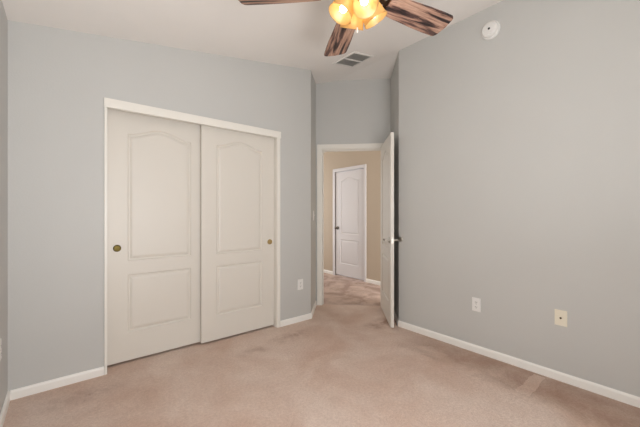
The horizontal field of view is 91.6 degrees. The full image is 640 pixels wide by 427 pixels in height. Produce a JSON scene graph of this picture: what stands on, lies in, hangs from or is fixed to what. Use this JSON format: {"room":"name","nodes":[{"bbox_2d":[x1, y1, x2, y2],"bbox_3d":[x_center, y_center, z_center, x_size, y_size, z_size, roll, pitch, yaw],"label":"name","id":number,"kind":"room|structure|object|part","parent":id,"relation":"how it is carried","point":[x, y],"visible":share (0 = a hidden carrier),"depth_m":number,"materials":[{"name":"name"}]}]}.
{"room":"empty bedroom","nodes":[
{"label":"empty bedroom","id":0,"kind":"room"},
{"bbox_2d":[0,0,7,412],"bbox_3d":[-1.254,-0.035,0.994,0.115,2.470,4.100,0,0,-39],"label":"wall","id":1,"kind":"structure","parent":0,"point":[3,18],"depth_m":1.86,"materials":[{"name":"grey paint"}]},
{"bbox_2d":[0,338,1,360],"bbox_3d":[-1.788,0.765,1.740,0.008,0.116,0.072,0,0,-39],"label":"wall outlet","id":2,"kind":"object","parent":1,"relation":"attached to","point":[0,338],"visible":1,"depth_m":1.75,"materials":[{"name":"white plastic"}]},
{"bbox_2d":[0,391,9,426],"bbox_3d":[-0.951,1.169,0.726,0.013,0.062,3.300,0,0,-39],"label":"baseboard","id":3,"kind":"structure","parent":1,"relation":"attached to","point":[7,398],"depth_m":1.83,"materials":[{"name":"white paint"}]},
{"bbox_2d":[8,20,310,390],"bbox_3d":[-1.091,-0.234,2.822,2.460,2.869,0.115,0,0,-39],"label":"wall","id":4,"kind":"structure","parent":0,"point":[59,80],"depth_m":2.23,"materials":[{"name":"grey paint"}]},
{"bbox_2d":[10,366,103,400],"bbox_3d":[-1.799,1.169,2.157,0.496,0.062,0.013,0,0,-39],"label":"baseboard","id":5,"kind":"structure","parent":4,"relation":"attached to","point":[36,388],"depth_m":2.13,"materials":[{"name":"white paint"}]},
{"bbox_2d":[104,107,106,374],"bbox_3d":[-1.635,0.185,2.366,0.018,2.030,0.129,0,0,-39],"label":"trim","id":6,"kind":"structure","parent":4,"relation":"attached to","point":[105,108],"depth_m":2.31,"materials":[{"name":"beige paint"}]},
{"bbox_2d":[107,108,199,365],"bbox_3d":[-1.365,0.182,2.670,0.775,2.000,0.038,0,0,-39],"label":"door","id":7,"kind":"structure","parent":4,"relation":"in","point":[153,163],"depth_m":2.60,"materials":[{"name":"beige paint"}]},
{"bbox_2d":[104,97,280,137],"bbox_3d":[-1.018,-0.829,2.810,1.540,0.067,0.038,0,0,-39],"label":"trim","id":8,"kind":"structure","parent":4,"relation":"attached to","point":[114,104],"depth_m":2.67,"materials":[{"name":"beige paint"}]},
{"bbox_2d":[200,125,273,343],"bbox_3d":[-0.793,0.182,3.078,0.758,2.000,0.038,0,0,-39],"label":"door","id":9,"kind":"structure","parent":4,"relation":"in","point":[237,168],"depth_m":3.03,"materials":[{"name":"beige paint"}]},
{"bbox_2d":[273,138,279,327],"bbox_3d":[-0.474,0.185,3.323,0.038,2.030,0.127,0,0,-39],"label":"trim","id":10,"kind":"structure","parent":4,"relation":"attached to","point":[276,140],"depth_m":3.27,"materials":[{"name":"beige paint"}]},
{"bbox_2d":[280,313,311,326],"bbox_3d":[-0.259,1.169,3.424,0.416,0.062,0.013,0,0,-39],"label":"baseboard","id":11,"kind":"structure","parent":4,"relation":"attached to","point":[293,320],"depth_m":3.41,"materials":[{"name":"white paint"}]},
{"bbox_2d":[298,279,302,289],"bbox_3d":[-0.217,0.789,3.462,0.072,0.116,0.008,0,0,-39],"label":"wall outlet","id":12,"kind":"object","parent":4,"relation":"attached to","point":[300,281],"visible":1,"depth_m":3.46,"materials":[{"name":"white plastic"}]},
{"bbox_2d":[2,0,502,83],"bbox_3d":[0.229,-1.526,2.150,3.900,0.612,4.200,0,0,-39],"label":"ceiling","id":13,"kind":"structure","parent":0,"point":[296,35],"depth_m":2.44,"materials":[{"name":"white paint"}]},
{"bbox_2d":[239,0,452,55],"bbox_3d":[0.234,-1.236,1.632,1.260,0.510,1.237,0,0,-39],"label":"ceiling fan","id":14,"kind":"object","parent":13,"relation":"hanging from","point":[349,16],"visible":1,"depth_m":1.76,"materials":[{"name":"brown wood"}]},
{"bbox_3d":[-0.224,-1.166,1.669,0.454,0.007,0.168,0,12,3],"label":"blade","id":15,"kind":"part","parent":14,"relation":"part of","materials":[{"name":"brown wood"}]},
{"bbox_3d":[0.139,-1.166,2.069,0.168,0.007,0.454,-12,2,-8],"label":"blade","id":16,"kind":"part","parent":14,"relation":"part of","materials":[{"name":"brown wood"}]},
{"bbox_3d":[0.112,-1.070,1.627,0.140,0.134,0.133,0,0,-39],"label":"lamp shade","id":17,"kind":"part","parent":14,"relation":"part of","materials":[{"name":"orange glass"}]},
{"bbox_3d":[0.129,-1.086,1.630,0.054,0.072,0.042,0,0,-39],"label":"bulb","id":18,"kind":"part","parent":14,"relation":"part of","materials":[{"name":"beige glass"}]},
{"bbox_3d":[0.183,-1.070,1.737,0.133,0.134,0.140,0,0,-39],"label":"lamp shade","id":19,"kind":"part","parent":14,"relation":"part of","materials":[{"name":"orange glass"}]},
{"bbox_3d":[0.219,-1.086,1.574,0.042,0.072,0.054,0,0,-39],"label":"bulb","id":20,"kind":"part","parent":14,"relation":"part of","materials":[{"name":"beige glass"}]},
{"bbox_3d":[0.222,-1.070,1.557,0.133,0.134,0.140,0,0,-39],"label":"lamp shade","id":21,"kind":"part","parent":14,"relation":"part of","materials":[{"name":"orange glass"}]},
{"bbox_3d":[0.293,-1.070,1.667,0.140,0.134,0.133,0,0,-39],"label":"lamp shade","id":22,"kind":"part","parent":14,"relation":"part of","materials":[{"name":"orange glass"}]},
{"bbox_3d":[0.581,-1.166,1.844,0.454,0.007,0.168,0,-12,-28],"label":"blade","id":23,"kind":"part","parent":14,"relation":"part of","materials":[{"name":"brown wood"}]},
{"bbox_2d":[333,51,373,67],"bbox_3d":[0.362,-1.677,3.402,0.301,0.056,0.326,0,0,-39],"label":"ceiling vent","id":24,"kind":"object","parent":13,"relation":"in","point":[353,59],"visible":1,"depth_m":3.40,"materials":[{"name":"white metal"}]},
{"bbox_2d":[311,72,315,310],"bbox_3d":[-0.138,-0.265,3.826,0.115,2.929,0.526,0,0,6],"label":"wall","id":25,"kind":"structure","parent":0,"point":[313,84],"depth_m":3.83,"materials":[{"name":"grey paint"}]},
{"bbox_2d":[311,301,316,316],"bbox_3d":[-0.075,1.169,3.812,0.013,0.062,0.516,0,0,6],"label":"baseboard","id":26,"kind":"structure","parent":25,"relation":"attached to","point":[315,303],"depth_m":3.82,"materials":[{"name":"white paint"}]},
{"bbox_2d":[3,273,639,426],"bbox_3d":[-0.194,1.250,3.292,4.800,0.100,6.500,0,0,-39],"label":"floor","id":27,"kind":"structure","parent":0,"point":[345,365],"depth_m":2.12,"materials":[{"name":"beige carpet"}]},
{"bbox_2d":[324,151,380,281],"bbox_3d":[0.966,-0.050,5.348,0.115,2.500,4.600,0,0,-39],"label":"wall","id":28,"kind":"structure","parent":0,"point":[372,159],"depth_m":5.42,"materials":[{"name":"beige paint"}]},
{"bbox_2d":[335,169,363,279],"bbox_3d":[0.536,0.191,5.774,0.101,1.975,0.762,0,0,-39],"label":"door","id":29,"kind":"structure","parent":28,"relation":"in","point":[349,227],"depth_m":5.76,"materials":[{"name":"white paint"}]},
{"bbox_2d":[333,164,365,281],"bbox_3d":[0.575,0.168,5.811,0.130,2.065,0.869,0,0,-39],"label":"trim","id":30,"kind":"structure","parent":28,"relation":"attached to","point":[363,166],"depth_m":5.76,"materials":[{"name":"white paint"}]},
{"bbox_2d":[366,279,380,284],"bbox_3d":[1.593,1.169,4.486,0.013,0.062,2.472,0,0,-39],"label":"baseboard","id":31,"kind":"structure","parent":28,"relation":"attached to","point":[367,280],"depth_m":5.30,"materials":[{"name":"white paint"}]},
{"bbox_2d":[316,78,390,304],"bbox_3d":[0.430,-0.281,4.093,1.164,2.962,0.115,0,0,6],"label":"wall","id":32,"kind":"structure","parent":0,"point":[347,111],"depth_m":4.04,"materials":[{"name":"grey paint"}]},
{"bbox_2d":[317,143,382,304],"bbox_3d":[0.428,0.149,4.092,0.924,2.101,0.146,0,0,6],"label":"door frame","id":33,"kind":"structure","parent":32,"relation":"attached to","point":[368,145],"depth_m":4.06,"materials":[{"name":"beige paint"}]},
{"bbox_2d":[381,132,398,327],"bbox_3d":[0.772,0.171,3.609,0.170,2.030,0.778,0,0,3],"label":"door","id":34,"kind":"structure","parent":33,"relation":"attached to","point":[387,149],"depth_m":3.43,"materials":[{"name":"beige paint"}]},
{"bbox_2d":[391,52,398,319],"bbox_3d":[0.929,-0.281,3.646,0.115,2.962,0.679,0,0,6],"label":"wall","id":35,"kind":"structure","parent":0,"point":[395,74],"depth_m":3.48,"materials":[{"name":"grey paint"}]},
{"bbox_2d":[394,311,398,325],"bbox_3d":[0.865,1.169,3.643,0.013,0.062,0.671,0,0,6],"label":"baseboard","id":36,"kind":"structure","parent":35,"relation":"attached to","point":[395,315],"depth_m":3.44,"materials":[{"name":"white paint"}]},
{"bbox_2d":[399,0,639,396],"bbox_3d":[1.681,-0.281,2.381,0.115,2.962,2.510,0,0,-39],"label":"wall","id":37,"kind":"structure","parent":0,"point":[519,148],"depth_m":2.38,"materials":[{"name":"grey paint"}]},
{"bbox_2d":[472,297,480,311],"bbox_3d":[1.350,0.787,2.687,0.008,0.116,0.072,0,0,-39],"label":"wall outlet","id":38,"kind":"object","parent":37,"relation":"attached to","point":[476,302],"visible":1,"depth_m":2.68,"materials":[{"name":"white plastic"}]},
{"bbox_2d":[481,20,500,39],"bbox_3d":[1.411,-1.529,2.584,0.044,0.148,0.148,0,0,-39],"label":"smoke detector","id":39,"kind":"object","parent":37,"relation":"attached to","point":[490,29],"visible":1,"depth_m":2.57,"materials":[{"name":"white plastic"}]},
{"bbox_2d":[398,321,639,407],"bbox_3d":[1.630,1.169,2.343,0.013,0.062,2.515,0,0,-39],"label":"baseboard","id":40,"kind":"structure","parent":37,"relation":"attached to","point":[596,388],"depth_m":2.35,"materials":[{"name":"white paint"}]},
{"bbox_2d":[555,309,566,326],"bbox_3d":[1.724,0.749,2.228,0.014,0.112,0.074,0,0,-39],"label":"cable plate","id":41,"kind":"object","parent":37,"relation":"attached to","point":[560,315],"visible":1,"depth_m":2.23,"materials":[{"name":"beige plastic"}]}
]}

